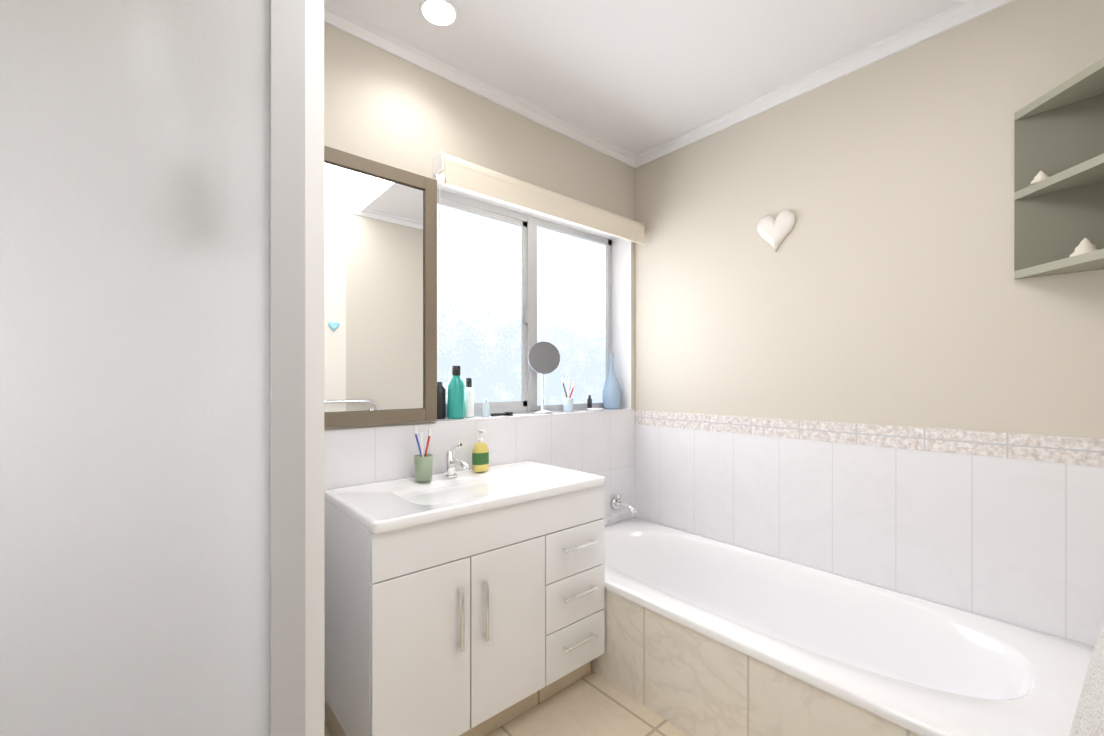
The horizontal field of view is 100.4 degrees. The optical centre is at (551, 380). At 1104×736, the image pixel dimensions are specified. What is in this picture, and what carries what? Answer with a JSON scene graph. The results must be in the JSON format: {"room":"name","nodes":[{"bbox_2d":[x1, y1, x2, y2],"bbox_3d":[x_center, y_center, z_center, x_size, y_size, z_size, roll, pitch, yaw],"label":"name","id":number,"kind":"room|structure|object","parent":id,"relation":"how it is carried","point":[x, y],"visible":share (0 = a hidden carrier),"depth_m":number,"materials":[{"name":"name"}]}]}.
{"room":"bathroom","nodes":[
{"label":"bathroom","id":0,"kind":"room"},
{"bbox_2d":[305,0,323,735],"bbox_3d":[-0.735,-0.057,1.140,0.090,2.550,0.883,0,0,-41],"label":"door frame","id":1,"kind":"structure","parent":0,"point":[314,367],"depth_m":0.82,"materials":[{"name":"white paint"}]},
{"bbox_2d":[324,23,634,429],"bbox_3d":[-0.744,-0.058,1.847,3.500,2.550,0.200,0,0,-41],"label":"wall","id":2,"kind":"structure","parent":0,"point":[382,106],"depth_m":1.94,"materials":[{"name":"beige paint"}]},
{"bbox_2d":[324,146,436,427],"bbox_3d":[-0.724,-0.334,1.713,0.631,0.998,0.027,0,0,-41],"label":"framed mirror","id":3,"kind":"object","parent":2,"relation":"attached to","point":[380,293],"visible":0.54,"depth_m":1.76,"materials":[{"name":"mirror glass"},{"name":"brown wood"}]},
{"bbox_2d":[324,410,634,720],"bbox_3d":[-0.244,0.697,2.141,1.960,1.040,0.008,0,0,-41],"label":"wall tiles","id":4,"kind":"structure","parent":2,"relation":"attached to","point":[601,443],"depth_m":2.16,"materials":[{"name":"white tile"}]},
{"bbox_2d":[324,0,635,168],"bbox_3d":[-0.660,-1.309,1.755,3.108,0.048,0.048,0,0,-41],"label":"crown molding","id":5,"kind":"structure","parent":2,"relation":"attached to","point":[350,23],"depth_m":1.98,"materials":[{"name":"white paint"}]},
{"bbox_2d":[436,174,630,417],"bbox_3d":[-0.070,-0.357,2.424,1.275,1.053,0.197,0,0,-41],"label":"window","id":6,"kind":"structure","parent":2,"relation":"in","point":[513,287],"depth_m":2.44,"materials":[{"name":"glass"}]},
{"bbox_2d":[433,151,644,246],"bbox_3d":[0.026,-0.742,2.314,1.311,0.393,0.095,0,0,-41],"label":"roller blind","id":7,"kind":"object","parent":6,"relation":"attached to","point":[455,172],"visible":0.98,"depth_m":2.15,"materials":[{"name":"beige fabric"}]},
{"bbox_2d":[436,408,631,422],"bbox_3d":[-0.066,0.173,2.420,1.275,0.007,0.198,0,0,-41],"label":"window sill","id":8,"kind":"structure","parent":2,"relation":"attached to","point":[490,417],"depth_m":2.26,"materials":[{"name":"white tile"}]},
{"bbox_2d":[437,382,445,418],"bbox_3d":[-0.502,0.086,2.058,0.052,0.165,0.052,0,0,-41],"label":"bottle","id":9,"kind":"object","parent":8,"relation":"on","point":[441,401],"visible":0.79,"depth_m":2.04,"materials":[{"name":"black plastic"}]},
{"bbox_2d":[447,366,464,418],"bbox_3d":[-0.433,0.050,2.078,0.080,0.238,0.080,0,0,-41],"label":"mouthwash bottle","id":10,"kind":"object","parent":8,"relation":"on","point":[456,397],"visible":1,"depth_m":2.05,"materials":[{"name":"teal plastic"}]},
{"bbox_2d":[465,378,473,416],"bbox_3d":[-0.389,0.077,2.149,0.048,0.183,0.048,0,0,-41],"label":"bottle","id":11,"kind":"object","parent":8,"relation":"on","point":[469,401],"visible":0.85,"depth_m":2.13,"materials":[{"name":"white plastic"}]},
{"bbox_2d":[482,400,489,416],"bbox_3d":[-0.311,0.129,2.170,0.034,0.080,0.034,0,0,-41],"label":"clear bottle","id":12,"kind":"object","parent":8,"relation":"on","point":[485,409],"visible":1,"depth_m":2.16,"materials":[{"name":"blue plastic"}]},
{"bbox_2d":[491,412,512,415],"bbox_3d":[-0.249,0.161,2.223,0.116,0.016,0.040,0,0,-41],"label":"razor","id":13,"kind":"object","parent":8,"relation":"on","point":[502,414],"visible":0.98,"depth_m":2.22,"materials":[{"name":"black plastic"}]},
{"bbox_2d":[528,342,559,413],"bbox_3d":[-0.048,-0.019,2.421,0.157,0.375,0.113,0,0,-41],"label":"mirror","id":14,"kind":"object","parent":8,"relation":"on","point":[543,358],"visible":1,"depth_m":2.41,"materials":[{"name":"silver metal"}]},
{"bbox_2d":[561,377,574,411],"bbox_3d":[0.089,0.074,2.541,0.061,0.188,0.060,0,0,-41],"label":"glass","id":15,"kind":"object","parent":8,"relation":"on","point":[568,403],"visible":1,"depth_m":2.52,"materials":[{"name":"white plastic"}]},
{"bbox_2d":[587,395,591,407],"bbox_3d":[0.220,0.126,2.694,0.028,0.085,0.028,0,0,-41],"label":"bottle","id":16,"kind":"object","parent":8,"relation":"on","point":[589,402],"visible":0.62,"depth_m":2.69,"materials":[{"name":"black plastic"}]},
{"bbox_2d":[587,408,603,410],"bbox_3d":[0.246,0.163,2.630,0.100,0.012,0.100,0,0,-41],"label":"soap dish","id":17,"kind":"object","parent":8,"relation":"on","point":[594,409],"visible":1,"depth_m":2.60,"materials":[{"name":"white ceramic"}]},
{"bbox_2d":[602,353,620,408],"bbox_3d":[0.362,0.000,2.789,0.112,0.336,0.112,0,0,-41],"label":"vase","id":18,"kind":"object","parent":8,"relation":"on","point":[611,397],"visible":1,"depth_m":2.75,"materials":[{"name":"blue ceramic"}]},
{"bbox_2d":[324,670,689,735],"bbox_3d":[-0.062,1.268,1.056,3.500,0.100,2.375,0,0,-41],"label":"floor","id":19,"kind":"structure","parent":0,"point":[593,703],"depth_m":1.66,"materials":[{"name":"beige tile"}]},
{"bbox_2d":[0,0,304,735],"bbox_3d":[-0.846,0.233,0.442,1.094,1.970,0.030,0,0,-41],"label":"door","id":20,"kind":"structure","parent":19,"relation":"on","point":[152,367],"depth_m":0.67,"materials":[{"name":"white"}]},
{"bbox_2d":[324,443,604,735],"bbox_3d":[-0.292,0.732,1.740,0.936,0.971,0.534,0,0,-41],"label":"bathroom vanity","id":21,"kind":"object","parent":19,"relation":"on","point":[465,601],"visible":0.94,"depth_m":1.50,"materials":[{"name":"white laminated wood"},{"name":"metal"}]},
{"bbox_2d":[414,426,432,481],"bbox_3d":[-0.500,0.282,1.796,0.074,0.208,0.072,0,0,-41],"label":"toothbrush cup","id":22,"kind":"object","parent":21,"relation":"on","point":[423,464],"visible":0.96,"depth_m":1.77,"materials":[{"name":"green ceramic"}]},
{"bbox_2d":[472,430,488,471],"bbox_3d":[-0.304,0.298,1.972,0.074,0.176,0.060,0,0,-41],"label":"soap pump bottle","id":23,"kind":"object","parent":21,"relation":"on","point":[480,456],"visible":0.98,"depth_m":1.95,"materials":[{"name":"yellow plastic"}]},
{"bbox_2d":[591,494,1094,735],"bbox_3d":[0.823,0.932,1.784,0.805,0.571,1.921,0,0,-41],"label":"bathtub","id":24,"kind":"object","parent":19,"relation":"on","point":[705,636],"visible":0.79,"depth_m":1.59,"materials":[{"name":"white ceramic"}]},
{"bbox_2d":[327,0,965,154],"bbox_3d":[-0.062,-1.382,1.054,3.500,0.100,2.375,0,0,-41],"label":"ceiling","id":25,"kind":"structure","parent":0,"point":[635,77],"depth_m":1.83,"materials":[{"name":"white paint"}]},
{"bbox_2d":[419,0,457,25],"bbox_3d":[-0.408,-1.329,1.658,0.136,0.007,0.136,0,0,-41],"label":"recessed light","id":26,"kind":"object","parent":25,"relation":"in","point":[440,12],"visible":1,"depth_m":1.66,"materials":[{"name":"white plastic"}]},
{"bbox_2d":[635,0,1103,438],"bbox_3d":[1.273,-0.058,2.045,0.200,2.550,2.133,0,0,-41],"label":"wall","id":27,"kind":"structure","parent":0,"point":[881,285],"depth_m":1.83,"materials":[{"name":"beige paint"}]},
{"bbox_2d":[757,210,795,251],"bbox_3d":[1.039,-0.693,2.142,0.027,0.181,0.176,0,0,-41],"label":"heart ornament","id":28,"kind":"object","parent":27,"relation":"attached to","point":[772,232],"visible":1,"depth_m":2.13,"materials":[{"name":"white ceramic"}]},
{"bbox_2d":[636,0,1014,167],"bbox_3d":[1.119,-1.309,2.034,0.048,0.048,1.800,0,0,-41],"label":"crown molding","id":29,"kind":"structure","parent":27,"relation":"attached to","point":[968,10],"depth_m":1.94,"materials":[{"name":"white paint"}]},
{"bbox_2d":[635,410,1103,646],"bbox_3d":[1.131,0.697,2.050,0.010,1.040,1.925,0,0,-41],"label":"wall tiles","id":30,"kind":"structure","parent":27,"relation":"attached to","point":[1007,527],"depth_m":1.77,"materials":[{"name":"white tile"}]},
{"bbox_2d":[1014,57,1103,278],"bbox_3d":[1.547,-0.622,1.339,0.304,0.558,0.304,0,0,-41],"label":"corner shelf","id":31,"kind":"object","parent":27,"relation":"attached to","point":[1059,141],"visible":1,"depth_m":1.46,"materials":[{"name":"green"}]},
{"bbox_2d":[1028,171,1048,185],"bbox_3d":[1.573,-0.656,1.480,0.059,0.042,0.059,0,0,-41],"label":"shell","id":32,"kind":"object","parent":31,"relation":"on","point":[1040,176],"visible":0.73,"depth_m":1.47,"materials":[{"name":"beige"}]},
{"bbox_2d":[1069,238,1097,256],"bbox_3d":[1.623,-0.403,1.399,0.084,0.066,0.084,0,0,-41],"label":"shell","id":33,"kind":"object","parent":31,"relation":"on","point":[1085,245],"visible":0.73,"depth_m":1.39,"materials":[{"name":"beige"}]},
{"bbox_3d":[0.651,-0.057,0.234,3.108,2.550,0.200,0,0,-41],"label":"wall","id":34,"kind":"structure","parent":0,"visible":0},
{"bbox_2d":[1068,621,1103,735],"bbox_3d":[0.807,0.503,0.620,0.599,0.729,0.177,0,0,-41],"label":"towel","id":35,"kind":"object","parent":34,"relation":"attached to","point":[1088,719],"visible":1,"depth_m":0.53,"materials":[{"name":"white fabric"}]}
]}

